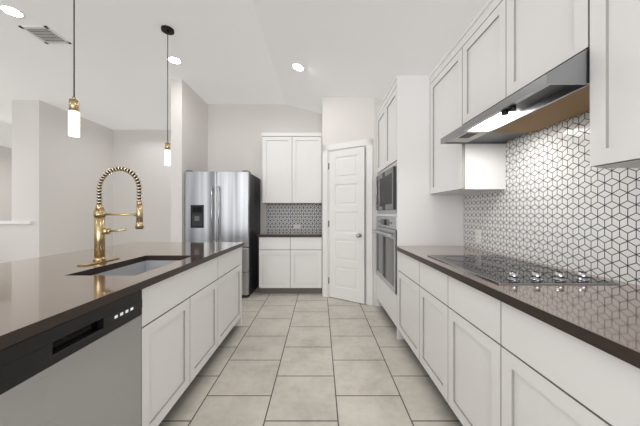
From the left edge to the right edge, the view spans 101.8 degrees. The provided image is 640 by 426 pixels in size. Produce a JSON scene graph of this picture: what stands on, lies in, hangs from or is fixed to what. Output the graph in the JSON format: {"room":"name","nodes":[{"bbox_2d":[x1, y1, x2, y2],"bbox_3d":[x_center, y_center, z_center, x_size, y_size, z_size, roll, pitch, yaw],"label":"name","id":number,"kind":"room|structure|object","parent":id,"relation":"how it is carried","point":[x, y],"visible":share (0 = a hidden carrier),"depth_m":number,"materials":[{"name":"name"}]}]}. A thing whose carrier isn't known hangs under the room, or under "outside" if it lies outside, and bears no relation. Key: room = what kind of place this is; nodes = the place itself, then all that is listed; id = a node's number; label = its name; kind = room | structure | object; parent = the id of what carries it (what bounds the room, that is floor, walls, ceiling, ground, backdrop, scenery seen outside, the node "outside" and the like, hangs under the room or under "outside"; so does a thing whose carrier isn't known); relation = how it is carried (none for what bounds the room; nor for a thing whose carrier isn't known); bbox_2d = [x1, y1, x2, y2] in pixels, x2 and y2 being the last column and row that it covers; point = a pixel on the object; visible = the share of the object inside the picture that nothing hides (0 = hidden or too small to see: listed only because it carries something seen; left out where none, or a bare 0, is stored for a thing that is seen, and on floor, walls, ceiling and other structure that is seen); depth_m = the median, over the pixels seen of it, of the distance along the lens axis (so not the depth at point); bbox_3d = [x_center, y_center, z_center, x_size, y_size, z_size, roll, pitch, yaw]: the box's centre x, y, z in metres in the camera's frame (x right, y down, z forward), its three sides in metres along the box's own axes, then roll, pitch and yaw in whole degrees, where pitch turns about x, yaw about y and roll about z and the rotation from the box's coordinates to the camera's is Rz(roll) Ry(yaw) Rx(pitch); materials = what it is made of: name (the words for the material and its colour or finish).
{"room":"kitchen","nodes":[
{"label":"kitchen","id":0,"kind":"room"},
{"bbox_2d":[0,146,11,220],"bbox_3d":[-9.050,-0.330,3.100,0.100,3.130,12.600,0,0,0],"label":"wall","id":1,"kind":"structure","parent":0,"point":[5,183],"depth_m":7.44,"materials":[{"name":"paint"}]},
{"bbox_2d":[0,221,32,262],"bbox_3d":[-6.905,0.685,4.425,4.190,1.100,0.230,0,0,0],"label":"wall","id":2,"kind":"structure","parent":0,"point":[5,241],"depth_m":4.38,"materials":[{"name":"paint"}]},
{"bbox_2d":[12,100,31,260],"bbox_3d":[-5.000,-0.330,4.435,0.340,3.130,0.150,0,0,0],"label":"wall","id":3,"kind":"structure","parent":0,"point":[21,172],"depth_m":4.36,"materials":[{"name":"paint"}]},
{"bbox_2d":[32,100,112,257],"bbox_3d":[-4.770,-0.330,5.200,0.120,3.130,1.680,0,0,0],"label":"wall","id":4,"kind":"structure","parent":0,"point":[67,171],"depth_m":4.81,"materials":[{"name":"paint"}]},
{"bbox_2d":[113,130,170,244],"bbox_3d":[-3.305,-0.330,5.980,2.810,3.130,0.120,0,0,0],"label":"wall","id":5,"kind":"structure","parent":0,"point":[141,153],"depth_m":5.92,"materials":[{"name":"paint"}]},
{"bbox_2d":[171,79,207,241],"bbox_3d":[-2.033,-0.330,4.165,0.155,3.130,0.970,0,0,0],"label":"wall","id":6,"kind":"structure","parent":0,"point":[189,128],"depth_m":3.72,"materials":[{"name":"paint"}]},
{"bbox_2d":[0,0,487,147],"bbox_3d":[-3.644,-1.649,3.150,10.712,0.733,12.700,0,0,0],"label":"ceiling","id":7,"kind":"structure","parent":0,"point":[238,51],"depth_m":2.90,"materials":[{"name":"paint"}]},
{"bbox_2d":[0,4,25,17],"bbox_3d":[-2.890,-1.891,2.440,0.170,0.006,0.170,0,0,0],"label":"recessed light","id":8,"kind":"object","parent":7,"relation":"in","point":[11,11],"visible":1,"depth_m":2.44,"materials":[{"name":"white"}]},
{"bbox_2d":[18,26,71,43],"bbox_3d":[-2.908,-1.889,2.765,0.285,0.009,0.270,0,0,0],"label":"ceiling vent","id":9,"kind":"object","parent":7,"relation":"in","point":[46,34],"visible":0.98,"depth_m":2.76,"materials":[{"name":"white metal"}]},
{"bbox_2d":[68,0,79,136],"bbox_3d":[-1.570,-1.192,1.660,0.120,1.404,0.120,0,0,0],"label":"pendant light","id":10,"kind":"object","parent":7,"relation":"hanging from","point":[73,121],"visible":1,"depth_m":1.65,"materials":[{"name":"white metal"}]},
{"bbox_2d":[161,25,173,165],"bbox_3d":[-1.570,-1.192,2.680,0.120,1.404,0.120,0,0,0],"label":"pendant light","id":11,"kind":"object","parent":7,"relation":"hanging from","point":[167,30],"visible":0.96,"depth_m":2.67,"materials":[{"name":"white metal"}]},
{"bbox_2d":[168,56,181,63],"bbox_3d":[-1.800,-1.891,3.220,0.170,0.006,0.170,0,0,0],"label":"recessed light","id":12,"kind":"object","parent":7,"relation":"in","point":[174,60],"visible":1,"depth_m":3.22,"materials":[{"name":"white"}]},
{"bbox_2d":[291,63,304,71],"bbox_3d":[-0.271,-1.804,3.220,0.166,0.048,0.170,0,0,0],"label":"recessed light","id":13,"kind":"object","parent":7,"relation":"in","point":[298,67],"visible":1,"depth_m":3.21,"materials":[{"name":"white"}]},
{"bbox_2d":[208,104,365,283],"bbox_3d":[-0.555,-0.330,4.590,3.110,3.130,0.120,0,0,0],"label":"wall","id":14,"kind":"structure","parent":0,"point":[235,139],"depth_m":4.53,"materials":[{"name":"paint"}]},
{"bbox_2d":[266,201,321,231],"bbox_3d":[-0.451,0.059,4.524,0.958,0.519,0.007,0,0,0],"label":"backsplash","id":15,"kind":"structure","parent":14,"relation":"attached to","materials":[{"name":"tile"}]},
{"bbox_2d":[293,224,300,228],"bbox_3d":[-0.400,0.235,4.517,0.116,0.072,0.007,0,0,0],"label":"outlet","id":16,"kind":"object","parent":15,"relation":"attached to","point":[295,226],"depth_m":4.52,"materials":[{"name":"white plastic"}]},
{"bbox_2d":[158,284,462,425],"bbox_3d":[-3.644,1.285,3.150,10.712,0.100,12.700,0,0,0],"label":"floor","id":17,"kind":"structure","parent":0,"point":[297,359],"depth_m":1.99,"materials":[{"name":"tile"}]},
{"bbox_2d":[0,246,241,425],"bbox_3d":[-1.313,0.796,0.590,0.933,0.878,4.520,0,0,0],"label":"kitchen island","id":18,"kind":"object","parent":17,"relation":"on","point":[126,334],"depth_m":1.16,"materials":[{"name":"white wood"}]},
{"bbox_2d":[0,289,142,425],"bbox_3d":[-1.152,0.798,0.939,0.611,0.873,0.600,0,0,0],"label":"dishwasher","id":19,"kind":"object","parent":18,"relation":"in","point":[85,368],"depth_m":0.93,"materials":[{"name":"silver metal"}]},
{"bbox_2d":[0,242,243,349],"bbox_3d":[-1.436,0.338,0.580,1.208,0.037,4.560,0,0,0],"label":"island countertop","id":20,"kind":"structure","parent":18,"relation":"on","point":[37,295],"depth_m":1.19,"materials":[{"name":"brown stone"}]},
{"bbox_2d":[76,166,142,265],"bbox_3d":[-1.319,0.006,1.700,0.314,0.628,0.260,0,0,0],"label":"faucet","id":21,"kind":"object","parent":20,"relation":"on","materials":[{"name":"gold metal"}]},
{"bbox_2d":[92,258,195,273],"bbox_3d":[-1.127,0.464,1.645,0.417,0.238,0.682,0,0,0],"label":"sink","id":22,"kind":"object","parent":20,"relation":"in","point":[146,265],"depth_m":1.80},
{"bbox_2d":[185,171,259,296],"bbox_3d":[-1.490,0.310,4.096,0.915,1.850,0.827,0,0,0],"label":"refrigerator","id":23,"kind":"object","parent":17,"relation":"on","point":[222,206],"visible":0.62,"depth_m":3.75,"materials":[{"name":"grey metal"}]},
{"bbox_2d":[258,133,321,292],"bbox_3d":[-0.457,-0.030,4.207,0.970,2.530,0.643,0,0,0],"label":"tall cabinet","id":24,"kind":"object","parent":17,"relation":"on","point":[290,249],"visible":1,"depth_m":4.19,"materials":[{"name":"white wood"}]},
{"bbox_2d":[258,231,321,236],"bbox_3d":[-0.451,0.339,4.207,0.958,0.037,0.643,0,0,0],"label":"countertop","id":25,"kind":"structure","parent":24,"relation":"on","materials":[{"name":"brown stone"}]},
{"bbox_2d":[398,252,414,353],"bbox_3d":[1.083,0.796,2.228,0.653,0.876,0.620,0,0,0],"label":"base cabinet","id":26,"kind":"object","parent":17,"relation":"on","point":[406,266],"depth_m":2.28,"materials":[{"name":"white wood"}]},
{"bbox_2d":[372,75,463,338],"bbox_3d":[1.045,-0.056,3.001,0.730,2.581,0.920,0,0,0],"label":"tall cabinet","id":27,"kind":"object","parent":17,"relation":"on","point":[411,210],"visible":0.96,"depth_m":2.54,"materials":[{"name":"white wood"}]},
{"bbox_2d":[415,260,438,388],"bbox_3d":[1.083,0.796,1.758,0.653,0.876,0.561,0,0,0],"label":"base cabinet","id":28,"kind":"object","parent":17,"relation":"on","point":[426,279],"depth_m":1.84,"materials":[{"name":"white wood"}]},
{"bbox_2d":[439,272,486,425],"bbox_3d":[1.083,0.796,1.313,0.653,0.876,0.571,0,0,0],"label":"base cabinet","id":29,"kind":"object","parent":17,"relation":"on","point":[462,310],"depth_m":1.38,"materials":[{"name":"white wood"}]},
{"bbox_2d":[487,296,594,425],"bbox_3d":[1.083,0.796,0.858,0.653,0.876,0.581,0,0,0],"label":"base cabinet","id":30,"kind":"object","parent":17,"relation":"on","point":[538,374],"depth_m":0.92,"materials":[{"name":"white wood"}]},
{"bbox_2d":[395,244,639,371],"bbox_3d":[1.071,0.338,0.318,0.678,0.037,4.438,0,0,0],"label":"countertop","id":31,"kind":"structure","parent":30,"relation":"on","point":[606,317],"depth_m":0.92,"materials":[{"name":"brown stone"}]},
{"bbox_2d":[427,248,622,283],"bbox_3d":[1.069,0.297,1.555,0.535,0.045,0.789,0,0,0],"label":"cooktop","id":32,"kind":"object","parent":31,"relation":"in","point":[499,265],"depth_m":1.47,"materials":[{"name":"black glass"}]},
{"bbox_2d":[595,348,639,425],"bbox_3d":[1.083,0.796,0.398,0.653,0.876,0.581,0,0,0],"label":"base cabinet","id":33,"kind":"object","parent":17,"relation":"on","point":[617,384],"depth_m":0.67,"materials":[{"name":"white wood"}]},
{"bbox_2d":[322,97,373,304],"bbox_3d":[0.407,-0.330,3.716,0.790,3.130,0.110,0,0,29],"label":"wall","id":34,"kind":"structure","parent":0,"point":[347,119],"depth_m":3.66,"materials":[{"name":"paint"}]},
{"bbox_2d":[323,139,372,304],"bbox_3d":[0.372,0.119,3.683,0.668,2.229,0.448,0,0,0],"label":"pantry door","id":35,"kind":"structure","parent":34,"relation":"in","point":[344,221],"depth_m":3.63,"materials":[{"name":"white wood"}]},
{"bbox_2d":[374,97,382,305],"bbox_3d":[1.069,-0.330,3.470,0.687,3.130,0.011,0,0,0],"label":"wall","id":36,"kind":"structure","parent":0,"point":[377,102],"depth_m":3.46,"materials":[{"name":"paint"}]},
{"bbox_2d":[429,28,514,195],"bbox_3d":[1.242,-0.763,2.220,0.335,1.165,0.634,0,0,0],"label":"upper cabinet","id":37,"kind":"object","parent":0,"relation":"attached to","point":[466,159],"depth_m":1.98,"materials":[{"name":"white wood"}]},
{"bbox_2d":[475,229,480,243],"bbox_3d":[1.399,0.205,2.300,0.008,0.116,0.072,0,0,0],"label":"outlet","id":38,"kind":"object","parent":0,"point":[477,231],"depth_m":2.30,"materials":[{"name":"white plastic"}]},
{"bbox_2d":[467,0,586,123],"bbox_3d":[1.242,-1.004,1.502,0.335,0.684,0.923,0,0,0],"label":"upper cabinet","id":39,"kind":"object","parent":0,"relation":"attached to","point":[518,51],"depth_m":1.38,"materials":[{"name":"white wood"}]},
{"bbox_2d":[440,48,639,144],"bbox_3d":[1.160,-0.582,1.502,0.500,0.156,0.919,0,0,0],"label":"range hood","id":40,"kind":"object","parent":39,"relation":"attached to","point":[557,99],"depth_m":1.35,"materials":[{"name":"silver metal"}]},
{"bbox_2d":[567,0,639,175],"bbox_3d":[1.242,-0.763,0.580,0.335,1.165,1.043,0,0,0],"label":"upper cabinet","id":41,"kind":"object","parent":0,"relation":"attached to","point":[603,82],"depth_m":0.98,"materials":[{"name":"white wood"}]}
]}

